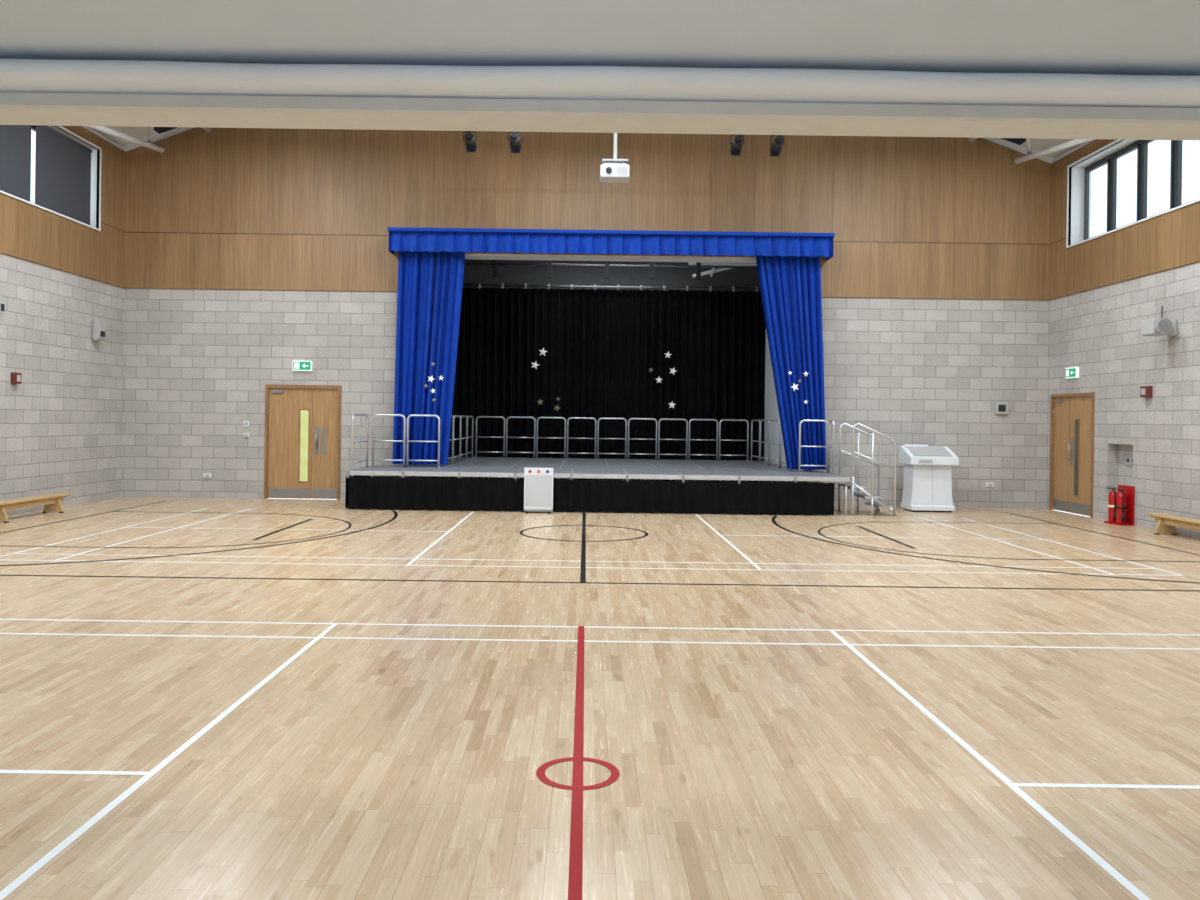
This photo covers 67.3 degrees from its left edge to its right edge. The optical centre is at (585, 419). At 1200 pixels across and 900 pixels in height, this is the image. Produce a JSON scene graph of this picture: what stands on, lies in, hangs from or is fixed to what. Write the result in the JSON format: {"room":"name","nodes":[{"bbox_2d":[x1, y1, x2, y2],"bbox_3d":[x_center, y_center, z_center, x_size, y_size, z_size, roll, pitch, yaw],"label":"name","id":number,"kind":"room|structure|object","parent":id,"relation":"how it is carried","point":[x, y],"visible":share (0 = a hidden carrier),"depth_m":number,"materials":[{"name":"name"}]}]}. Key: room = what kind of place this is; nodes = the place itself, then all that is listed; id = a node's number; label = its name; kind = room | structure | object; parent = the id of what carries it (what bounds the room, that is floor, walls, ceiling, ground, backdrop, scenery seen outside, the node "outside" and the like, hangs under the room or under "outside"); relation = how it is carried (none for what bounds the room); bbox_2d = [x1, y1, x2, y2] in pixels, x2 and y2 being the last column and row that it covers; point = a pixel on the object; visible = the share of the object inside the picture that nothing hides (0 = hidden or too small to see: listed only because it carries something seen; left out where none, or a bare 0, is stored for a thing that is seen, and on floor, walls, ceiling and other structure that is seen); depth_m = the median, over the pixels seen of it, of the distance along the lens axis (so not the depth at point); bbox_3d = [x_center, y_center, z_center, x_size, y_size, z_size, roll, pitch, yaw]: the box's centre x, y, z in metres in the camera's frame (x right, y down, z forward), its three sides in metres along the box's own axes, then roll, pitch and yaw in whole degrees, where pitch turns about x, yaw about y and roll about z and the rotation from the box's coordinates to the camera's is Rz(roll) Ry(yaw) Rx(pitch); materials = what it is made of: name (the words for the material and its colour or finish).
{"room":"school hall","nodes":[
{"label":"school hall","id":0,"kind":"room"},
{"bbox_2d":[0,125,124,514],"bbox_3d":[-9.445,-1.944,7.500,0.400,6.950,21.000,1,0,0],"label":"wall","id":1,"kind":"structure","parent":0,"point":[61,427],"depth_m":15.86,"materials":[{"name":"concrete blockwork"},{"name":"mortar"}]},
{"bbox_2d":[0,301,4,313],"bbox_3d":[-9.193,-1.766,14.125,0.103,0.200,0.150,1,0,0],"label":"wall sensor","id":2,"kind":"object","parent":1,"relation":"attached to","point":[2,303],"visible":1,"depth_m":14.12,"materials":[{"name":"grey plastic"}]},
{"bbox_2d":[11,372,21,383],"bbox_3d":[-9.217,-0.676,14.580,0.083,0.180,0.160,1,0,0],"label":"fire alarm","id":3,"kind":"object","parent":1,"relation":"attached to","point":[16,378],"visible":1,"depth_m":14.53,"materials":[{"name":"red plastic"}]},
{"bbox_2d":[31,125,35,203],"bbox_3d":[-9.491,-4.350,16.100,0.125,1.500,1.800,1,0,0],"label":"window","id":4,"kind":"structure","parent":1,"relation":"in","point":[33,127],"depth_m":15.45,"materials":[{"name":"metal"}]},
{"bbox_2d":[0,126,125,287],"bbox_3d":[-9.204,-3.991,12.135,0.030,2.710,11.670,1,0,0],"label":"panelling","id":5,"kind":"object","parent":1,"relation":"attached to","point":[28,232],"visible":1,"depth_m":16.41,"materials":[{"name":"brown wood"}]},
{"bbox_2d":[92,318,105,340],"bbox_3d":[-9.154,-1.695,16.920,0.180,0.420,0.200,1,0,0],"label":"loudspeaker","id":6,"kind":"object","parent":1,"relation":"attached to","point":[98,325],"visible":1,"depth_m":16.85,"materials":[{"name":"grey plastic"}]},
{"bbox_2d":[89,126,1084,157],"bbox_3d":[0.072,-7.030,12.200,19.300,3.570,12.400,1,0,0],"label":"roof","id":7,"kind":"structure","parent":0,"point":[1037,144],"depth_m":17.67,"materials":[{"name":"white paint"}]},
{"bbox_2d":[87,126,1092,163],"bbox_3d":[0.089,-6.788,12.135,18.400,3.514,11.670,1,0,0],"label":"rafters","id":8,"kind":"object","parent":7,"relation":"attached to","point":[148,143],"visible":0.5,"depth_m":16.80,"materials":[{"name":"white metal"}]},
{"bbox_2d":[600,133,629,182],"bbox_3d":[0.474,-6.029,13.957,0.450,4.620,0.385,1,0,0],"label":"ceiling projector","id":9,"kind":"object","parent":7,"relation":"hanging from","point":[614,170],"visible":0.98,"depth_m":13.82,"materials":[{"name":"grey paint"}]},
{"bbox_3d":[0.587,-6.641,15.200,10.000,3.456,0.050,1,0,0],"label":"bar","id":10,"kind":"object","parent":7,"relation":"hanging from","visible":0},
{"bbox_2d":[463,131,476,152],"bbox_3d":[-1.955,-4.753,15.168,0.240,0.385,0.399,1,0,0],"label":"spotlight","id":11,"kind":"object","parent":10,"relation":"hanging from","point":[470,143],"visible":0.9,"depth_m":15.17,"materials":[{"name":"black plastic"}]},
{"bbox_2d":[508,132,521,152],"bbox_3d":[-1.196,-4.744,15.168,0.240,0.385,0.399,1,0,0],"label":"spotlight","id":12,"kind":"object","parent":10,"relation":"hanging from","point":[515,144],"visible":0.84,"depth_m":15.16,"materials":[{"name":"black plastic"}]},
{"bbox_2d":[730,134,743,155],"bbox_3d":[2.549,-4.694,15.168,0.240,0.385,0.399,1,0,0],"label":"spotlight","id":13,"kind":"object","parent":10,"relation":"hanging from","point":[736,147],"visible":0.9,"depth_m":15.17,"materials":[{"name":"black plastic"}]},
{"bbox_2d":[769,135,783,155],"bbox_3d":[3.224,-4.686,15.168,0.240,0.385,0.399,1,0,0],"label":"spotlight","id":14,"kind":"object","parent":10,"relation":"hanging from","point":[775,149],"visible":0.9,"depth_m":15.17,"materials":[{"name":"black plastic"}]},
{"bbox_2d":[121,127,1055,508],"bbox_3d":[0.025,-3.455,18.200,19.300,10.220,0.400,1,0,0],"label":"wall","id":15,"kind":"structure","parent":0,"point":[198,364],"depth_m":18.00,"materials":[{"name":"concrete blockwork"},{"name":"mortar"}]},
{"bbox_2d":[203,473,211,477],"bbox_3d":[-7.555,1.111,17.980,0.160,0.090,0.033,1,0,0],"label":"wall socket","id":16,"kind":"object","parent":15,"relation":"attached to","point":[205,475],"visible":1,"depth_m":17.97,"materials":[{"name":"white paint"}]},
{"bbox_2d":[244,421,248,426],"bbox_3d":[-6.777,0.076,17.980,0.110,0.120,0.033,1,0,0],"label":"switch plate","id":17,"kind":"object","parent":15,"relation":"attached to","point":[246,423],"visible":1,"depth_m":17.97,"materials":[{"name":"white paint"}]},
{"bbox_2d":[292,361,311,370],"bbox_3d":[-5.656,-1.079,17.965,0.380,0.200,0.065,1,0,0],"label":"exit sign","id":18,"kind":"object","parent":15,"relation":"attached to","point":[297,365],"visible":1,"depth_m":17.94,"materials":[{"name":"plastic"}]},
{"bbox_2d":[264,384,341,499],"bbox_3d":[-5.656,0.441,18.059,1.516,2.280,0.202,1,0,0],"label":"door","id":19,"kind":"structure","parent":15,"relation":"in","point":[302,449],"depth_m":18.03,"materials":[{"name":"brown wood"}]},
{"bbox_2d":[124,127,1050,299],"bbox_3d":[0.052,-5.520,17.985,18.500,6.010,0.030,1,0,0],"label":"panelling","id":20,"kind":"object","parent":15,"relation":"attached to","point":[220,208],"visible":0.72,"depth_m":17.97,"materials":[{"name":"brown wood"}]},
{"bbox_2d":[387,227,834,260],"bbox_3d":[0.485,-3.431,17.654,8.640,0.465,0.621,1,0,0],"label":"valance","id":21,"kind":"object","parent":20,"relation":"attached to","point":[484,240],"visible":1,"depth_m":17.46,"materials":[{"name":"blue fabric"}]},
{"bbox_2d":[392,251,464,464],"bbox_3d":[-3.091,-1.221,17.698,1.386,4.190,0.276,1,0,0],"label":"stage curtain","id":22,"kind":"object","parent":21,"relation":"hanging from","point":[419,306],"visible":0.93,"depth_m":17.70,"materials":[{"name":"fabric"}]},
{"bbox_2d":[425,252,443,401],"bbox_3d":[-2.945,-1.813,17.525,0.389,2.940,0.020,1,0,0],"label":"star decoration","id":23,"kind":"object","parent":21,"relation":"hanging from","point":[433,363],"visible":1,"depth_m":17.53,"materials":[{"name":"silver metal"}]},
{"bbox_2d":[756,255,825,469],"bbox_3d":[4.016,-1.127,17.698,1.414,4.190,0.265,1,0,0],"label":"stage curtain","id":24,"kind":"object","parent":21,"relation":"hanging from","point":[787,302],"visible":0.94,"depth_m":17.69,"materials":[{"name":"fabric"}]},
{"bbox_2d":[788,256,807,403],"bbox_3d":[4.140,-1.750,17.525,0.416,2.882,0.020,1,0,0],"label":"star decoration","id":25,"kind":"object","parent":21,"relation":"hanging from","point":[794,386],"visible":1,"depth_m":17.53,"materials":[{"name":"silver metal"}]},
{"bbox_2d":[410,254,806,469],"bbox_3d":[0.490,-1.173,18.190,7.946,4.229,0.380,1,0,0],"label":"frame","id":26,"kind":"object","parent":15,"relation":"attached to","point":[467,256],"visible":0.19,"depth_m":18.05,"materials":[{"name":"white paint"}]},
{"bbox_2d":[986,483,993,486],"bbox_3d":[8.064,1.296,17.980,0.160,0.090,0.033,1,0,0],"label":"wall socket","id":27,"kind":"object","parent":15,"relation":"attached to","point":[987,484],"visible":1,"depth_m":17.97,"materials":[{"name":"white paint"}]},
{"bbox_2d":[994,402,1007,413],"bbox_3d":[8.256,-0.239,17.960,0.261,0.222,0.073,1,0,0],"label":"switch plate","id":28,"kind":"object","parent":15,"relation":"attached to","point":[999,407],"visible":1,"depth_m":17.92,"materials":[{"name":"grey plastic"}]},
{"bbox_2d":[0,497,1199,899],"bbox_3d":[-0.042,1.702,7.500,18.500,0.104,21.000,1,0,0],"label":"floor","id":29,"kind":"structure","parent":0,"point":[362,769],"depth_m":5.23,"materials":[{"name":"brown wood"}]},
{"bbox_2d":[0,493,70,522],"bbox_3d":[-8.839,1.389,13.555,0.320,0.300,3.510,1,0,0],"label":"bench","id":30,"kind":"object","parent":29,"relation":"on","point":[52,502],"visible":1,"depth_m":14.40,"materials":[{"name":"brown wood"}]},
{"bbox_2d":[524,468,552,513],"bbox_3d":[-0.837,1.244,15.910,0.512,0.800,0.220,1,0,0],"label":"cabinet","id":31,"kind":"object","parent":29,"relation":"on","point":[538,482],"visible":1,"depth_m":15.90,"materials":[{"name":"metal"}]},
{"bbox_2d":[347,457,852,515],"bbox_3d":[0.243,1.308,19.263,9.020,0.700,6.366,1,0,0],"label":"stage platform","id":32,"kind":"object","parent":29,"relation":"on","point":[474,467],"visible":0.58,"depth_m":17.26,"materials":[{"name":"metal"}]},
{"bbox_2d":[349,413,368,469],"bbox_3d":[-4.205,0.390,16.775,0.070,1.021,1.220,1,0,0],"label":"guard rail","id":33,"kind":"object","parent":32,"relation":"on","point":[354,414],"visible":1,"depth_m":16.52,"materials":[{"name":"metal"}]},
{"bbox_2d":[369,414,441,467],"bbox_3d":[-3.470,0.399,17.380,1.400,1.022,0.070,1,0,0],"label":"guard rail","id":34,"kind":"object","parent":32,"relation":"on","point":[405,443],"visible":1,"depth_m":17.36,"materials":[{"name":"metal"}]},
{"bbox_2d":[448,430,450,460],"bbox_3d":[-3.198,-1.547,19.904,0.547,4.880,0.118,1,0,0],"label":"curtain","id":35,"kind":"object","parent":32,"relation":"on","point":[450,430],"visible":0.02,"depth_m":19.90,"materials":[{"name":"fabric"}]},
{"bbox_2d":[444,415,473,465],"bbox_3d":[-2.806,0.408,20.100,0.070,1.021,4.470,1,0,0],"label":"guard rail","id":36,"kind":"object","parent":32,"relation":"on","point":[466,453],"visible":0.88,"depth_m":20.05,"materials":[{"name":"metal"}]},
{"bbox_2d":[345,475,834,514],"bbox_3d":[0.064,1.353,16.983,8.737,0.575,1.895,1,0,0],"label":"stage skirt","id":37,"kind":"object","parent":32,"relation":"attached to","point":[362,492],"visible":0.96,"depth_m":16.07,"materials":[{"name":"black fabric"}]},
{"bbox_2d":[475,416,749,460],"bbox_3d":[0.644,0.453,22.300,6.850,1.022,0.070,1,0,0],"label":"guard rail","id":38,"kind":"object","parent":32,"relation":"on","point":[535,437],"visible":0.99,"depth_m":22.29,"materials":[{"name":"metal"}]},
{"bbox_2d":[750,419,793,470],"bbox_3d":[4.094,0.498,20.100,0.070,1.021,4.470,1,0,0],"label":"guard rail","id":39,"kind":"object","parent":32,"relation":"on","point":[769,442],"visible":0.84,"depth_m":20.11,"materials":[{"name":"metal"}]},
{"bbox_2d":[798,419,835,473],"bbox_3d":[4.394,0.502,17.215,0.670,1.022,0.400,1,0,0],"label":"guard rail","id":40,"kind":"object","parent":32,"relation":"on","point":[828,466],"depth_m":17.36,"materials":[{"name":"silver metal"}]},
{"bbox_2d":[838,423,895,515],"bbox_3d":[5.154,0.888,16.575,0.815,1.670,0.892,1,0,0],"label":"stair railing","id":41,"kind":"object","parent":29,"relation":"on","point":[864,495],"visible":0.98,"depth_m":16.15,"materials":[{"name":"silver metal"}]},
{"bbox_2d":[898,443,958,511],"bbox_3d":[6.582,1.091,17.277,0.952,1.299,0.685,1,0,0],"label":"lectern","id":42,"kind":"object","parent":29,"relation":"on","point":[927,483],"visible":1,"depth_m":17.05,"materials":[{"name":"grey plastic"}]},
{"bbox_2d":[1104,487,1117,523],"bbox_3d":[9.037,1.458,15.434,0.210,0.631,0.233,1,0,0],"label":"fire extinguisher","id":43,"kind":"object","parent":29,"relation":"on","point":[1112,495],"visible":0.89,"depth_m":15.40,"materials":[{"name":"red metal"}]},
{"bbox_2d":[1112,488,1129,525],"bbox_3d":[9.037,1.458,15.204,0.210,0.631,0.233,1,0,0],"label":"fire extinguisher","id":44,"kind":"object","parent":29,"relation":"on","point":[1121,498],"visible":1,"depth_m":15.16,"materials":[{"name":"red metal"}]},
{"bbox_2d":[1118,485,1134,525],"bbox_3d":[9.192,1.446,15.340,0.030,0.660,0.440,1,0,0],"label":"stand","id":45,"kind":"object","parent":29,"relation":"on","point":[1129,491],"visible":0.7,"depth_m":15.21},
{"bbox_2d":[1147,513,1199,534],"bbox_3d":[8.979,1.623,12.655,0.320,0.300,3.310,1,0,0],"label":"bench","id":46,"kind":"object","parent":29,"relation":"on","point":[1167,523],"visible":1,"depth_m":13.81,"materials":[{"name":"brown wood"}]},
{"bbox_2d":[0,0,1199,74],"bbox_3d":[0.013,-2.478,1.490,18.500,0.335,8.980,1,0,0],"label":"ceiling","id":47,"kind":"structure","parent":0,"point":[1123,37],"depth_m":5.37,"materials":[{"name":"paint"}]},
{"bbox_2d":[0,58,1199,140],"bbox_3d":[0.008,-2.159,6.006,18.500,0.298,0.587,1,0,0],"label":"beam","id":48,"kind":"structure","parent":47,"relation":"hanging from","point":[53,92],"depth_m":5.93,"materials":[{"name":"plastic"}]},
{"bbox_2d":[414,259,802,482],"bbox_3d":[0.468,-1.389,20.900,8.500,6.100,5.000,1,0,0],"label":"wall","id":49,"kind":"structure","parent":0,"point":[473,274],"depth_m":23.20,"materials":[{"name":"grey paint"}]},
{"bbox_2d":[450,287,765,481],"bbox_3d":[0.582,-0.827,22.749,8.068,4.940,0.258,1,0,0],"label":"curtain","id":50,"kind":"object","parent":49,"relation":"attached to","point":[605,347],"visible":0.73,"depth_m":22.75,"materials":[{"name":"black fabric"}]},
{"bbox_2d":[1047,139,1199,537],"bbox_3d":[9.453,-1.696,7.500,0.400,6.950,21.000,1,0,0],"label":"wall","id":51,"kind":"structure","parent":0,"point":[1097,331],"depth_m":15.14,"materials":[{"name":"concrete block"},{"name":"wood"}]},
{"bbox_2d":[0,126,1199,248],"bbox_3d":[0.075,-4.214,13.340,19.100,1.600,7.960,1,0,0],"label":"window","id":52,"kind":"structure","parent":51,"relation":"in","point":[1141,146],"depth_m":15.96,"materials":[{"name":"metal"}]},
{"bbox_2d":[0,125,30,201],"bbox_3d":[-9.324,-4.347,14.255,0.070,1.469,1.710,1,0,0],"label":"roller blind","id":53,"kind":"object","parent":52,"relation":"attached to","point":[15,140],"visible":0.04,"depth_m":14.72,"materials":[{"name":"grey fabric"}]},
{"bbox_2d":[35,125,91,224],"bbox_3d":[-9.324,-4.347,16.085,0.070,1.469,1.690,1,0,0],"label":"roller blind","id":54,"kind":"object","parent":52,"relation":"attached to","point":[62,164],"visible":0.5,"depth_m":16.00,"materials":[{"name":"grey fabric"}]},
{"bbox_2d":[1049,392,1094,517],"bbox_3d":[9.282,0.637,17.120,0.202,2.280,1.516,1,0,0],"label":"door","id":55,"kind":"structure","parent":51,"relation":"in","point":[1071,475],"depth_m":17.14,"materials":[{"name":"brown wood"}]},
{"bbox_2d":[1065,367,1078,378],"bbox_3d":[9.208,-0.894,17.070,0.065,0.200,0.380,1,0,0],"label":"exit sign","id":56,"kind":"object","parent":51,"relation":"attached to","point":[1073,372],"visible":1,"depth_m":17.00,"materials":[{"name":"plastic"}]},
{"bbox_2d":[1049,139,1199,299],"bbox_3d":[9.265,-3.749,12.135,0.030,2.710,11.670,1,0,0],"label":"panelling","id":57,"kind":"object","parent":51,"relation":"attached to","point":[1169,240],"visible":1,"depth_m":15.85,"materials":[{"name":"brown wood"}]},
{"bbox_2d":[1125,456,1132,464],"bbox_3d":[9.404,0.703,15.550,0.035,0.150,0.300,1,0,0],"label":"box","id":58,"kind":"object","parent":51,"relation":"attached to","point":[1128,459],"visible":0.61,"depth_m":15.58,"materials":[{"name":"grey plastic"}]},
{"bbox_2d":[1140,386,1152,396],"bbox_3d":[9.182,-0.465,14.770,0.103,0.180,0.180,1,0,0],"label":"fire alarm","id":59,"kind":"object","parent":51,"relation":"attached to","point":[1145,391],"visible":1,"depth_m":14.69,"materials":[{"name":"red plastic"}]},
{"bbox_2d":[1142,306,1177,335],"bbox_3d":[9.034,-1.578,14.191,0.425,0.502,0.533,1,0,0],"label":"loudspeaker","id":60,"kind":"object","parent":51,"relation":"attached to","point":[1161,326],"visible":1,"depth_m":14.06,"materials":[{"name":"grey plastic"}]},
{"bbox_3d":[0.510,-4.539,20.800,8.500,0.200,4.800,1,0,0],"label":"ceiling","id":61,"kind":"structure","parent":0,"visible":0},
{"bbox_2d":[463,260,760,291],"bbox_3d":[0.500,-3.849,21.902,8.080,1.160,1.465,1,0,0],"label":"rig","id":62,"kind":"object","parent":61,"relation":"hanging from","point":[494,263],"visible":0.82,"depth_m":21.19,"materials":[{"name":"metal"}]},
{"bbox_2d":[531,360,540,368],"bbox_3d":[-1.250,-1.389,22.545,0.227,0.201,0.020,1,0,0],"label":"star decoration","id":63,"kind":"object","parent":62,"relation":"hanging from","point":[535,364],"depth_m":22.55,"materials":[{"name":"silver metal"}]},
{"bbox_2d":[539,348,546,355],"bbox_3d":[-1.076,-1.701,22.545,0.175,0.175,0.020,1,0,0],"label":"star decoration","id":64,"kind":"object","parent":62,"relation":"hanging from","point":[543,352],"depth_m":22.54,"materials":[{"name":"silver metal"}]},
{"bbox_2d":[670,362,676,373],"bbox_3d":[2.189,-1.300,22.545,0.151,0.275,0.020,1,0,0],"label":"star decoration","id":65,"kind":"object","parent":62,"relation":"hanging from","point":[673,370],"depth_m":22.55,"materials":[{"name":"silver metal"}]},
{"bbox_2d":[688,262,756,277],"bbox_3d":[3.553,-3.939,21.650,2.089,0.899,0.903,1,0,14],"label":"brace","id":66,"kind":"object","parent":61,"relation":"attached to","point":[713,270],"visible":0.44,"depth_m":21.47,"materials":[{"name":"white metal"}]}
]}

